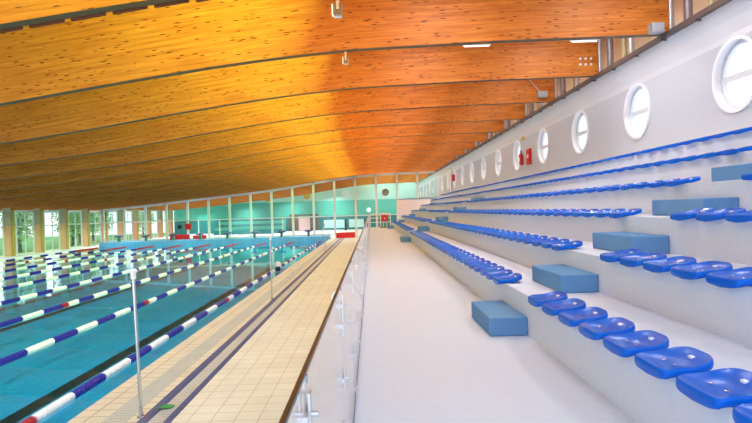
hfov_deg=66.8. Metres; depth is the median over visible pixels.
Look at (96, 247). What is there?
lane rope
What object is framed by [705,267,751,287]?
seat
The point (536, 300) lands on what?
seat
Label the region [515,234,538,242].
seat
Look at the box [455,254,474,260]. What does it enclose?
seat
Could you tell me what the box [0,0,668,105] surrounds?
roof beam
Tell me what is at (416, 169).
roof beam
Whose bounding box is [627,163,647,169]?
seat
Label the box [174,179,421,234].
wall
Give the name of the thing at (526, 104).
steel post
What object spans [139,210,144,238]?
window
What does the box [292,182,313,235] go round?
window
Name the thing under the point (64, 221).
column
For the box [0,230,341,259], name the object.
floor
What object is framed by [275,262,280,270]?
float
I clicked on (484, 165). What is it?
window
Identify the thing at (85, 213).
column
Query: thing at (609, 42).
post
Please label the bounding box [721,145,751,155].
seat
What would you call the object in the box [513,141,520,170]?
window
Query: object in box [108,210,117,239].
window
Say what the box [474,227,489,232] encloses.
seat
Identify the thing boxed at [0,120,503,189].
roof beam
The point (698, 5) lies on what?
wall
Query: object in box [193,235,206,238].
board
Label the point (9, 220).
column
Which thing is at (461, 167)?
window
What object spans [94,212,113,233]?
tree
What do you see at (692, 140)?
seat
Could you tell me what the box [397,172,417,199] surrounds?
window
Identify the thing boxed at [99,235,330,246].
floor
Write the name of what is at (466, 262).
seat
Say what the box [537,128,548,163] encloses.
window
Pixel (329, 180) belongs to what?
window
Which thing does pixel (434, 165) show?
roof beam
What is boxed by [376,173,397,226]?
window
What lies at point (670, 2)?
steel post
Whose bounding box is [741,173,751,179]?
seat
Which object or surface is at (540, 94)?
junction box
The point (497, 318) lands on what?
step block
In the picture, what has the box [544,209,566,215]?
seat
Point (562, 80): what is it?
post
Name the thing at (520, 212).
seat
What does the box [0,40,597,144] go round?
roof beam
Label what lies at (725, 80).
window
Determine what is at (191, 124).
roof beam
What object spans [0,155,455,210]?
roof beam
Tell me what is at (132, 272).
marker pole
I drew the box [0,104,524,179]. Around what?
roof beam
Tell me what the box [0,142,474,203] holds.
roof beam
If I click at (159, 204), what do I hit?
window
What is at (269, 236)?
marker pole
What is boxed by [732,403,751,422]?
seat
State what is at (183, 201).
window
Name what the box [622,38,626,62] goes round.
timber post
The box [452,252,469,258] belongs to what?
seat
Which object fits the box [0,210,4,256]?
window
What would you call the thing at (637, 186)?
seat
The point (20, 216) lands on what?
tree
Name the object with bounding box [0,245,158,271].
lane rope
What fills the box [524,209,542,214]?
seat
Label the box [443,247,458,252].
seat
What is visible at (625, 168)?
seat
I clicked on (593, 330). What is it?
seat
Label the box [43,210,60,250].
window
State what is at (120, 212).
column
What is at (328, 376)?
glass railing
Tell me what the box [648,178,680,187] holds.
seat
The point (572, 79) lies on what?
timber post
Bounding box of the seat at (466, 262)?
[464,258,484,265]
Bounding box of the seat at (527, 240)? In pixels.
[523,236,547,243]
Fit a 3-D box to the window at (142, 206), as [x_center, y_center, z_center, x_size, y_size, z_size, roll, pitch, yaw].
[-23.363,1.123,55.298,2.040,3.410,0.200,-2,0,-1]
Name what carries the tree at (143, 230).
on the lawn
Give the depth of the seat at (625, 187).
8.87 m
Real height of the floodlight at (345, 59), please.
0.273 m
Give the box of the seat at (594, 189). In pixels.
[586,186,608,192]
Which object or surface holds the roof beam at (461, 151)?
attached to the ceiling
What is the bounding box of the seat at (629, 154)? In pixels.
[623,152,633,156]
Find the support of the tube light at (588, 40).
attached to the roof beam at (68, 57)
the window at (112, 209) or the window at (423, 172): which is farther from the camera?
the window at (423, 172)
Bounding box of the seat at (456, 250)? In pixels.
[446,249,461,254]
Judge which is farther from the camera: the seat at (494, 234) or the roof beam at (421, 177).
the roof beam at (421, 177)
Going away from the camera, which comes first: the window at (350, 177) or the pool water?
the pool water
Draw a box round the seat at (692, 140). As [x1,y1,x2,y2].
[682,139,696,144]
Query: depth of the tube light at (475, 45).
12.37 m
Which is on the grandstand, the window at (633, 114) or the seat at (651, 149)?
the seat at (651, 149)
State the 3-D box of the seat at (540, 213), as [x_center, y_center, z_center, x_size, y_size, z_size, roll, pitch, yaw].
[3.236,0.017,10.732,0.332,0.124,0.394,-2,0,-1]
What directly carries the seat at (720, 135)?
on the grandstand
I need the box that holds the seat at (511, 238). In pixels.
[508,233,530,240]
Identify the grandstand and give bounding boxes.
[354,131,751,422]
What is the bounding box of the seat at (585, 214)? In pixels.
[583,209,610,217]
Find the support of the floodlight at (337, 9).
hanging from the roof beam at (13, 13)
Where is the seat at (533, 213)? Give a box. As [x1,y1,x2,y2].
[530,209,549,215]
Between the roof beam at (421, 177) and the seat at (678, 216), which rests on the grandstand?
the seat at (678, 216)
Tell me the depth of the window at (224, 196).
55.28 m
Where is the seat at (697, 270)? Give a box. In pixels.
[671,261,732,279]
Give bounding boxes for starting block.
[114,235,123,241]
[141,234,150,241]
[168,234,177,240]
[196,233,204,239]
[223,232,231,238]
[250,231,258,237]
[305,230,311,236]
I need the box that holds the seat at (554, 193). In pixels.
[553,189,571,195]
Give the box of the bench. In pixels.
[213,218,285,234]
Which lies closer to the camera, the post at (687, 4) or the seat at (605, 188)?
the seat at (605, 188)
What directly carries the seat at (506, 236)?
on the grandstand
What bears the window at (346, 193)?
in the wall at (365, 194)
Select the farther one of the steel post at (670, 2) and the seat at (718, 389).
the steel post at (670, 2)
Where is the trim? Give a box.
[415,0,731,183]
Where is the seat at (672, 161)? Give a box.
[667,155,695,163]
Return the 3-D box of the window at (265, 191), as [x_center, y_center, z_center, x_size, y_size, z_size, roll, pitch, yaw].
[-11.146,0.187,55.404,2.040,4.555,0.200,-2,0,-1]
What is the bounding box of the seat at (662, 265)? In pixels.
[643,256,696,272]
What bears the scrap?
on the floor at (245, 365)
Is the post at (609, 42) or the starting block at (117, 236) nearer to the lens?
the post at (609, 42)
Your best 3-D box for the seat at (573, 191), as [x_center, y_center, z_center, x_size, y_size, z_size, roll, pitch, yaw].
[4.019,-0.403,11.268,0.332,0.124,0.394,-2,0,-1]
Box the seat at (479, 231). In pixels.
[478,228,493,233]
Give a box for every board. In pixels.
[170,234,189,239]
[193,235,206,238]
[336,232,354,237]
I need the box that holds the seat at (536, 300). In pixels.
[528,291,567,306]
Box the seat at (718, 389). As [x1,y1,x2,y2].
[676,368,751,409]
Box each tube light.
[463,44,490,46]
[570,39,598,41]
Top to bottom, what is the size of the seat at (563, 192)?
0.124 m
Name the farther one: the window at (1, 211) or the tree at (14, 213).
the tree at (14, 213)
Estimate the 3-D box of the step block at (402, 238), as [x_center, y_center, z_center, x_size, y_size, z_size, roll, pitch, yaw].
[1.268,1.197,24.560,0.410,0.200,1.130,-2,0,-1]
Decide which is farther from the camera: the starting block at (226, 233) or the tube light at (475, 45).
the starting block at (226, 233)
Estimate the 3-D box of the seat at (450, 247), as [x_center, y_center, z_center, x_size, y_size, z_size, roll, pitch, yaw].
[1.640,0.849,12.950,0.332,0.124,0.394,-2,0,-1]
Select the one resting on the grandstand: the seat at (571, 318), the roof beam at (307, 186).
the seat at (571, 318)
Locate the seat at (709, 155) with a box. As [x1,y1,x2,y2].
[701,149,730,158]
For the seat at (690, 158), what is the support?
on the grandstand
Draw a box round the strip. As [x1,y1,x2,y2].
[0,0,208,32]
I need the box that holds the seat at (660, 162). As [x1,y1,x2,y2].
[652,158,677,165]
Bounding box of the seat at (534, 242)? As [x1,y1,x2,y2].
[531,237,557,245]
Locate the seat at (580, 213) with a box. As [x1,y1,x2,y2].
[572,209,597,216]
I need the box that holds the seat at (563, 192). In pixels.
[561,189,578,194]
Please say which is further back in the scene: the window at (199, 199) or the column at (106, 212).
the column at (106, 212)
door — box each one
[289,214,318,230]
[449,168,452,191]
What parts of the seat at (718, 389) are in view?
number plate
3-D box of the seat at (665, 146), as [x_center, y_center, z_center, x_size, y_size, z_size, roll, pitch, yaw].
[5.598,-1.239,10.930,0.332,0.124,0.394,-2,0,-1]
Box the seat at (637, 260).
[619,252,666,266]
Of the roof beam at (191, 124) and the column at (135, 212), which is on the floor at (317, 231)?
the column at (135, 212)
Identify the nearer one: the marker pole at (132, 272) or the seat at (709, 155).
the marker pole at (132, 272)
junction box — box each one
[529,80,547,97]
[648,22,664,34]
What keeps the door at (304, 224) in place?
on the floor at (317, 231)
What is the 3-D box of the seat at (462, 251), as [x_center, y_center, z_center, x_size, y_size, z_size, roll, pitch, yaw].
[1.653,0.853,11.540,0.332,0.124,0.394,-2,0,-1]
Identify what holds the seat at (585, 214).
on the grandstand
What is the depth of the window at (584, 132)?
17.97 m
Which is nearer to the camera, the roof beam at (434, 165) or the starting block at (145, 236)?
the roof beam at (434, 165)
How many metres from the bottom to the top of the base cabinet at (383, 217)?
1.000 m
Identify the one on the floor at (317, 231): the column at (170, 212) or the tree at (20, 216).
the column at (170, 212)
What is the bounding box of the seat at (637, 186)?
[633,180,662,188]
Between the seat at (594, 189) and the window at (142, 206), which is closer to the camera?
the seat at (594, 189)
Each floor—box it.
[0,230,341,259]
[67,229,361,422]
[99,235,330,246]
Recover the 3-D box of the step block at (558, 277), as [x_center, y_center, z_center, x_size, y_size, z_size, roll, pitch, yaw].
[2.212,0.784,6.757,0.410,0.200,1.130,-2,0,-1]
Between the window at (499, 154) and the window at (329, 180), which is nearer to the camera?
the window at (499, 154)
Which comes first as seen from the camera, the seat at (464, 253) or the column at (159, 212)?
the seat at (464, 253)
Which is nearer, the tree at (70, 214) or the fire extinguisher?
the fire extinguisher
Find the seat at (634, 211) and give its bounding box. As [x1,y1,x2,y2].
[609,208,641,217]
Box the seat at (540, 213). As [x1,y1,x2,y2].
[537,209,557,215]
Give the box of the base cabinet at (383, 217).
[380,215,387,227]
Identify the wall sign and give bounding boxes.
[185,224,190,229]
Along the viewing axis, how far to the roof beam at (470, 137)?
30.86 m
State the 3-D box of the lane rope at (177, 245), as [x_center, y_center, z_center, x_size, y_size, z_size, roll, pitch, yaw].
[-17.378,3.132,27.655,0.140,0.140,50.200,-2,0,-1]
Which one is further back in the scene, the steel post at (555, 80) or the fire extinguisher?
the fire extinguisher
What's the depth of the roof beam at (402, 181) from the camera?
76.08 m
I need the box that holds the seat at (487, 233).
[486,229,504,235]
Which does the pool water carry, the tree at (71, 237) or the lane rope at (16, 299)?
the lane rope at (16, 299)
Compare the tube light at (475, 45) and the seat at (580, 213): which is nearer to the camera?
the seat at (580, 213)
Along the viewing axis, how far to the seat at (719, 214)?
5.40 m
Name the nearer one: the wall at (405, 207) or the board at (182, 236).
the board at (182, 236)
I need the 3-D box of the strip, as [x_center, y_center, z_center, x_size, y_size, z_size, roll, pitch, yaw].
[-4.278,-2.870,8.486,5.482,0.786,0.040,-2,0,-1]
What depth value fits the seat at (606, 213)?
7.90 m
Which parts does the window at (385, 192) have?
pane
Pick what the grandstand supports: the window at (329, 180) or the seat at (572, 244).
the seat at (572, 244)
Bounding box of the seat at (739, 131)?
[732,127,751,133]
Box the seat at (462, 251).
[449,250,465,256]
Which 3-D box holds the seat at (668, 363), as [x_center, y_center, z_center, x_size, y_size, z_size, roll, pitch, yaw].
[1.726,0.872,3.295,0.332,0.124,0.394,-2,0,-1]
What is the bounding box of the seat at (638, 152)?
[633,150,643,154]
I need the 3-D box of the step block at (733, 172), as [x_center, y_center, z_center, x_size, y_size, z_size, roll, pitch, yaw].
[4.575,-0.472,6.865,0.410,0.200,1.130,-2,0,-1]
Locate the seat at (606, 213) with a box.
[595,208,625,217]
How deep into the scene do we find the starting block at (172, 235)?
52.97 m
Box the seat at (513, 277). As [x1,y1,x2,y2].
[493,273,521,283]
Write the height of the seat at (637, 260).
0.124 m
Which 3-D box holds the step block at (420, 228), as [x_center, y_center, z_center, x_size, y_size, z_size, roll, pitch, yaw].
[2.054,0.742,24.616,0.410,0.200,1.130,-2,0,-1]
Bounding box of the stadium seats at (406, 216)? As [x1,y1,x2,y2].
[391,187,473,225]
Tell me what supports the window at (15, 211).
on the floor at (317, 231)
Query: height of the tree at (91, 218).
5.862 m
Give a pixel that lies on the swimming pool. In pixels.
(29, 383)
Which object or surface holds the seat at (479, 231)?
on the grandstand
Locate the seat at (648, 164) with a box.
[639,160,664,167]
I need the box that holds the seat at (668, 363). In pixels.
[634,346,713,379]
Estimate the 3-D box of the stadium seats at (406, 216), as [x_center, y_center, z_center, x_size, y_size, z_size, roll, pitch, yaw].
[3.388,-0.276,37.994,4.329,2.071,14.751,-2,0,-1]
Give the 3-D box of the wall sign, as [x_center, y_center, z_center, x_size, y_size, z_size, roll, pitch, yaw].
[-18.199,1.460,55.185,0.600,0.570,0.080,-2,0,-1]
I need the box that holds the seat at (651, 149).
[644,148,655,152]
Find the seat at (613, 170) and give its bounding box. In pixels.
[606,167,624,173]
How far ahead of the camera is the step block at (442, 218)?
24.09 m
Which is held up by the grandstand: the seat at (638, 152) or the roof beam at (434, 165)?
the seat at (638, 152)
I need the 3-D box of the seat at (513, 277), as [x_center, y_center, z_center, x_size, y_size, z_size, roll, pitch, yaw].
[1.690,0.863,7.310,0.332,0.124,0.394,-2,0,-1]
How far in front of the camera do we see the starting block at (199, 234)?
52.99 m
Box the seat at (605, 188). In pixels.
[596,184,619,191]
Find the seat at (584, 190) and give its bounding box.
[577,187,597,193]
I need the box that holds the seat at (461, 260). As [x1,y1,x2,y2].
[459,256,479,262]
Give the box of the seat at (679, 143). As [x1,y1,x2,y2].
[668,142,681,147]
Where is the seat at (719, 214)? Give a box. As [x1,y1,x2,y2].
[695,208,745,221]
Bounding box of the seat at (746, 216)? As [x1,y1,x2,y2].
[725,210,751,222]
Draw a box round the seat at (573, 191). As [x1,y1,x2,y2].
[568,188,588,193]
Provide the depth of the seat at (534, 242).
8.34 m
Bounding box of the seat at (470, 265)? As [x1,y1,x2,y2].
[468,260,490,268]
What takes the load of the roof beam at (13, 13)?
attached to the ceiling
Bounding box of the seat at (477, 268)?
[473,263,496,271]
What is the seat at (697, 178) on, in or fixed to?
on the grandstand
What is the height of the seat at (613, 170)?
0.124 m
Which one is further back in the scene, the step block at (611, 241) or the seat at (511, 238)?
the seat at (511, 238)
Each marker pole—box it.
[129,269,145,418]
[268,235,272,299]
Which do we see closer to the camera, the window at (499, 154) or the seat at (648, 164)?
the seat at (648, 164)
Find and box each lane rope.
[0,241,294,365]
[0,242,266,327]
[0,243,238,305]
[0,244,210,289]
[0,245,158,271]
[0,245,181,279]
[0,246,130,265]
[0,247,101,261]
[20,241,320,422]
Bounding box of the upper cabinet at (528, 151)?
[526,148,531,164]
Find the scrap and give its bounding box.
[157,404,174,408]
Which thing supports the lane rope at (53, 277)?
on the pool water
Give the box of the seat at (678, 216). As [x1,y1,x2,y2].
[670,208,714,220]
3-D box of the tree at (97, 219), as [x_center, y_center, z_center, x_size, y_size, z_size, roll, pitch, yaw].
[-36.472,0.820,73.282,3.158,5.951,3.097,-2,0,27]
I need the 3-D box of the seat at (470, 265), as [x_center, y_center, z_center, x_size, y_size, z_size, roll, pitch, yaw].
[1.674,0.858,9.190,0.332,0.124,0.394,-2,0,-1]
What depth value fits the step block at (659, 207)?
6.52 m
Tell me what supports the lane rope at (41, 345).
on the pool water
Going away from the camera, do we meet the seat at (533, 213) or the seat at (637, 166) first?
the seat at (637, 166)
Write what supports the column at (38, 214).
on the floor at (317, 231)
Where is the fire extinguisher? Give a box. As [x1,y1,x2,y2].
[519,150,522,164]
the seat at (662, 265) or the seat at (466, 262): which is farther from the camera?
the seat at (466, 262)
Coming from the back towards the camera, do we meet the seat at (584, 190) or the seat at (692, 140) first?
the seat at (584, 190)
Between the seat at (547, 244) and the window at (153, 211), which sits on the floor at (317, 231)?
the window at (153, 211)
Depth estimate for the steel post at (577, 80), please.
17.98 m
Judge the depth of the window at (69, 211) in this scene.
52.08 m
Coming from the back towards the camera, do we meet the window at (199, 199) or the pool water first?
the window at (199, 199)
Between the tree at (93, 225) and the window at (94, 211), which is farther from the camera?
the tree at (93, 225)
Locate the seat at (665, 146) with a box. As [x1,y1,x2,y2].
[655,145,667,150]
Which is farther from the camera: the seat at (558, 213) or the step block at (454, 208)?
the step block at (454, 208)
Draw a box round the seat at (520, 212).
[518,209,535,214]
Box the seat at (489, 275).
[486,269,512,279]
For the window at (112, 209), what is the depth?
55.19 m
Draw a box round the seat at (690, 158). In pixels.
[683,152,713,161]
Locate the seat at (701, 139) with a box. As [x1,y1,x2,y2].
[697,135,713,141]
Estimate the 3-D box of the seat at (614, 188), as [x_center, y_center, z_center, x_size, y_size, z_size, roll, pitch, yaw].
[4.036,-0.398,9.388,0.332,0.124,0.394,-2,0,-1]
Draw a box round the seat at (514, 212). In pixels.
[513,209,529,214]
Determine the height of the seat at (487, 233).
0.124 m
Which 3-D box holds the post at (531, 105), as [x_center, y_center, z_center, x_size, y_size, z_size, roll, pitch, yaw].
[6.238,-4.512,22.905,0.170,1.770,0.170,-2,0,-1]
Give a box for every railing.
[279,216,369,422]
[369,213,390,226]
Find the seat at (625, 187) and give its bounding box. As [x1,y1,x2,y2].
[620,182,647,189]
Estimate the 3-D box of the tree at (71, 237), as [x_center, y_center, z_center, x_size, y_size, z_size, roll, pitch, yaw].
[-33.326,0.855,62.492,3.055,5.750,3.060,-2,0,-8]
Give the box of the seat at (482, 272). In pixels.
[479,266,504,275]
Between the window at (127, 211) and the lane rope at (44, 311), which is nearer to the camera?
the lane rope at (44, 311)
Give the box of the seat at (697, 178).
[665,176,700,186]
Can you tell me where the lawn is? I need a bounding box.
[0,233,164,255]
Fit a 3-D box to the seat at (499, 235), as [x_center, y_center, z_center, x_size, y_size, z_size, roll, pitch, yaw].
[2.449,0.436,10.666,0.332,0.124,0.394,-2,0,-1]
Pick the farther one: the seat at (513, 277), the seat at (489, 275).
the seat at (489, 275)
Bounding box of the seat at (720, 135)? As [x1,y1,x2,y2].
[713,131,731,137]
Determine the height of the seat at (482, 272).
0.124 m
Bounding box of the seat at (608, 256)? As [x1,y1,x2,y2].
[600,249,641,261]
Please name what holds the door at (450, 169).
in the wall at (676, 72)
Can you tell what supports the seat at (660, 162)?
on the grandstand
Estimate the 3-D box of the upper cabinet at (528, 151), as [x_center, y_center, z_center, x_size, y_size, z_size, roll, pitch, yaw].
[6.231,-2.234,23.251,0.100,0.640,0.540,-2,0,-1]
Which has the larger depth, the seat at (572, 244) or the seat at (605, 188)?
the seat at (605, 188)
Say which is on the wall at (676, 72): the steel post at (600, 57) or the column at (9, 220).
the steel post at (600, 57)
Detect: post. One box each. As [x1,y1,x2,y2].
[525,103,527,120]
[529,103,533,116]
[554,79,557,102]
[560,78,565,94]
[571,78,574,88]
[575,78,579,91]
[598,39,602,76]
[606,38,613,66]
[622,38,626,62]
[628,38,634,58]
[668,0,674,37]
[683,0,692,26]
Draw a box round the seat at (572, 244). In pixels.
[551,240,582,250]
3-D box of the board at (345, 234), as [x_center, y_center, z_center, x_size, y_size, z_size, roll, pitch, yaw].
[-2.916,2.283,54.982,1.800,0.521,0.240,-2,0,-1]
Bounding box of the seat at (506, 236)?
[502,232,522,239]
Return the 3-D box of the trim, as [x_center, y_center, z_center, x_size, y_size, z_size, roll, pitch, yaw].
[5.942,-3.786,40.265,0.230,0.155,79.170,-2,0,-1]
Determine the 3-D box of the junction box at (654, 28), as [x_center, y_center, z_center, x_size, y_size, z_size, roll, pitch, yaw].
[5.903,-3.858,12.006,0.260,0.200,0.215,-2,0,-1]
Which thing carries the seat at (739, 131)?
on the grandstand
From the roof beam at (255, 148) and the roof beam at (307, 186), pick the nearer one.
the roof beam at (255, 148)
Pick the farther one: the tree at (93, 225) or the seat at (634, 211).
the tree at (93, 225)
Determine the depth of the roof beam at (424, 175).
64.77 m
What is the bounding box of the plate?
[579,57,591,65]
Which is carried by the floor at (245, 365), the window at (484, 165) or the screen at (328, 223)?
the screen at (328, 223)
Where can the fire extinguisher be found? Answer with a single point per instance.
(520, 154)
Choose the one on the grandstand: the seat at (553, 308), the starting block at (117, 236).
the seat at (553, 308)
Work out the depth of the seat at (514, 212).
12.65 m
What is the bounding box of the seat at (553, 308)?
[542,298,585,315]
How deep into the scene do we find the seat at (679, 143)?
10.39 m
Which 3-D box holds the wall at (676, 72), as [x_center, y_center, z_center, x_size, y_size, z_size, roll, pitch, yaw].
[6.225,-2.515,40.271,0.500,2.473,79.170,-2,0,-1]
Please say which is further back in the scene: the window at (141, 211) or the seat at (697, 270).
the window at (141, 211)
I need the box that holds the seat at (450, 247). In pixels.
[440,246,455,251]
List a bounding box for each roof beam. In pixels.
[0,0,182,29]
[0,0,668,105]
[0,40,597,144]
[0,79,554,165]
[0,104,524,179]
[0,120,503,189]
[0,133,487,197]
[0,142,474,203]
[0,149,464,208]
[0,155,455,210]
[25,160,448,210]
[54,164,442,210]
[79,168,437,210]
[110,171,422,208]
[126,173,429,209]
[137,175,426,209]
[150,177,423,209]
[162,179,420,209]
[172,181,415,209]
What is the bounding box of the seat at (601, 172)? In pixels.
[597,168,616,174]
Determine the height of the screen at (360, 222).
1.500 m
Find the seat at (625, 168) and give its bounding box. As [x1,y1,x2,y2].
[616,165,636,171]
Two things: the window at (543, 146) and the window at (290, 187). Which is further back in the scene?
the window at (290, 187)
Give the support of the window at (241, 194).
on the floor at (312, 237)
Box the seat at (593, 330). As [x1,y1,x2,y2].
[578,317,634,339]
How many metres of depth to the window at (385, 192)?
79.94 m
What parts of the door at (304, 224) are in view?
panel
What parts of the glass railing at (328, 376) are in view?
glass panel, glass panel, glass panel, glass panel, glass panel, glass panel, glass panel, glass panel, glass panel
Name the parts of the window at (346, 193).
pane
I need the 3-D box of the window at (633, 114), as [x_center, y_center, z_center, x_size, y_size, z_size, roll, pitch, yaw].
[6.426,-2.438,13.882,0.205,1.340,1.340,-2,0,-1]
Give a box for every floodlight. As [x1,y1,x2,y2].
[332,0,342,17]
[342,51,348,64]
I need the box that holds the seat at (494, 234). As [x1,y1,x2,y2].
[491,230,509,236]
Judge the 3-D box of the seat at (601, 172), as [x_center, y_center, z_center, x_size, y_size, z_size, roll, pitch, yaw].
[4.802,-0.822,11.804,0.332,0.124,0.394,-2,0,-1]
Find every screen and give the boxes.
[323,219,346,229]
[349,218,365,226]
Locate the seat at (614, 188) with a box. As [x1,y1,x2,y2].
[607,183,632,190]
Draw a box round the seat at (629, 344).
[603,330,668,356]
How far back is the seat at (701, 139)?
9.45 m
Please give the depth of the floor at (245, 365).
10.07 m
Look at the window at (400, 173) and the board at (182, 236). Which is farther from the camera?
the window at (400, 173)
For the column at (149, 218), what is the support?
on the floor at (317, 231)
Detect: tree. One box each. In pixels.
[0,213,32,243]
[0,213,32,252]
[50,213,80,239]
[56,213,80,245]
[74,212,93,243]
[77,213,96,233]
[90,212,99,240]
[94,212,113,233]
[130,212,152,234]
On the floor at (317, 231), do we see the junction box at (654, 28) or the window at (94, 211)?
the window at (94, 211)
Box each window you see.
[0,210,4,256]
[14,210,34,254]
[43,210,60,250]
[68,210,82,247]
[90,210,101,244]
[103,207,124,241]
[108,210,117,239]
[124,205,145,240]
[126,210,132,239]
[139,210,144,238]
[145,203,166,239]
[151,210,157,237]
[166,200,187,239]
[187,197,208,238]
[208,195,229,237]
[229,192,250,237]
[250,190,271,236]
[271,186,292,236]
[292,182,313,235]
[303,194,310,199]
[313,179,334,234]
[334,176,356,236]
[342,189,350,197]
[355,174,376,236]
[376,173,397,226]
[381,188,389,196]
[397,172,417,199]
[417,171,437,198]
[461,167,463,185]
[470,162,473,182]
[481,157,485,179]
[495,150,501,175]
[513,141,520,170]
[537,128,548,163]
[572,111,588,153]
[624,83,650,138]
[712,35,751,112]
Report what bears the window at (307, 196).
in the wall at (365, 194)
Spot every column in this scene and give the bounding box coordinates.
[2,208,15,255]
[32,208,44,252]
[58,208,68,248]
[80,209,90,246]
[100,209,108,241]
[118,210,123,239]
[132,209,138,239]
[147,209,151,238]
[157,209,163,236]
[168,210,173,234]
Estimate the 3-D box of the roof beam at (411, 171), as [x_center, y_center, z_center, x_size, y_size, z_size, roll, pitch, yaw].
[-11.363,-2.675,57.306,34.450,4.416,0.200,-2,0,-1]
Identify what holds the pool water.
in the swimming pool
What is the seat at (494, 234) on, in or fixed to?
on the grandstand
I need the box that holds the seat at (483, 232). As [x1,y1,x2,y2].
[482,229,498,234]
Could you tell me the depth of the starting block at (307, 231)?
53.08 m
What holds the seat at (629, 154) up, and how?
on the grandstand
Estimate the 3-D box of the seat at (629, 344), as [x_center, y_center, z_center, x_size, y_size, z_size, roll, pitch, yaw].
[1.722,0.871,3.764,0.332,0.124,0.394,-2,0,-1]
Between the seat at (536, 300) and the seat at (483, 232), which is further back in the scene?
the seat at (483, 232)
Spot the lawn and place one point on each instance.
(29, 244)
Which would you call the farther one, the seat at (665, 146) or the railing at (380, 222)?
the railing at (380, 222)
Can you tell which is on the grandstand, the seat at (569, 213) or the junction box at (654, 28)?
the seat at (569, 213)
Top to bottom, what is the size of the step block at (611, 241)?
0.200 m
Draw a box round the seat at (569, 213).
[562,209,586,216]
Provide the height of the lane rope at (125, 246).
0.140 m
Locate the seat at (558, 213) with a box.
[553,209,575,215]
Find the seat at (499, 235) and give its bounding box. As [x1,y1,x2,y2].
[496,231,516,237]
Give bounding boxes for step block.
[400,236,410,241]
[418,226,429,231]
[435,216,447,220]
[453,207,466,209]
[471,300,527,335]
[532,264,598,292]
[592,232,668,253]
[652,197,738,215]
[711,163,751,181]
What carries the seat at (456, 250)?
on the grandstand
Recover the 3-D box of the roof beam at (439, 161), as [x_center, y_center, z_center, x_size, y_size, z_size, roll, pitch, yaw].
[-11.262,-2.648,45.996,34.450,4.416,0.200,-2,0,-1]
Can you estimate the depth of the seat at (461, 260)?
10.16 m
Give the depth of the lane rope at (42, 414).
10.29 m
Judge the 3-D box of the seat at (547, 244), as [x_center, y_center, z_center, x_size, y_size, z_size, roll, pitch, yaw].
[2.474,0.443,7.846,0.332,0.124,0.394,-2,0,-1]
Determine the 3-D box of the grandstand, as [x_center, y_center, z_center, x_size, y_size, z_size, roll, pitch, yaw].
[3.011,0.799,22.079,6.780,3.907,49.100,-2,0,-1]
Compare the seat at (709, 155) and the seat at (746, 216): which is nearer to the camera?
the seat at (746, 216)
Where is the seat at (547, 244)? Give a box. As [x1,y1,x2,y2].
[541,239,569,247]
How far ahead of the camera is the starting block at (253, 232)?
53.03 m
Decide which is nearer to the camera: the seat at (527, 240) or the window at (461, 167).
the seat at (527, 240)
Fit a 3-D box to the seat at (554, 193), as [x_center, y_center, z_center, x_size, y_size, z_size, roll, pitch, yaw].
[4.011,-0.405,12.208,0.332,0.124,0.394,-2,0,-1]
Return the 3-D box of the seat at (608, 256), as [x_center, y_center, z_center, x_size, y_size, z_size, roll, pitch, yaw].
[2.492,0.448,5.780,0.332,0.124,0.394,-2,0,-1]
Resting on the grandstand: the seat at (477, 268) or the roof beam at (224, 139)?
the seat at (477, 268)
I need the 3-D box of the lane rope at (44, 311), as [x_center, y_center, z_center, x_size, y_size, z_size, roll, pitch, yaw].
[-9.822,2.908,27.721,0.140,0.140,50.200,-2,0,-1]
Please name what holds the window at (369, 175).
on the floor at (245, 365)
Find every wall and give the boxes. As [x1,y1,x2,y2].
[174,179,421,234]
[397,199,431,218]
[419,0,751,198]
[424,0,732,178]
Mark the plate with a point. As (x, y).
(585, 58)
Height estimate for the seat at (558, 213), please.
0.124 m
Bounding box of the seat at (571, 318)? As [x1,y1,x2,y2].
[558,307,607,326]
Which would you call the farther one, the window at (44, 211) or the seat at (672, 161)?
the window at (44, 211)
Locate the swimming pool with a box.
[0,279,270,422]

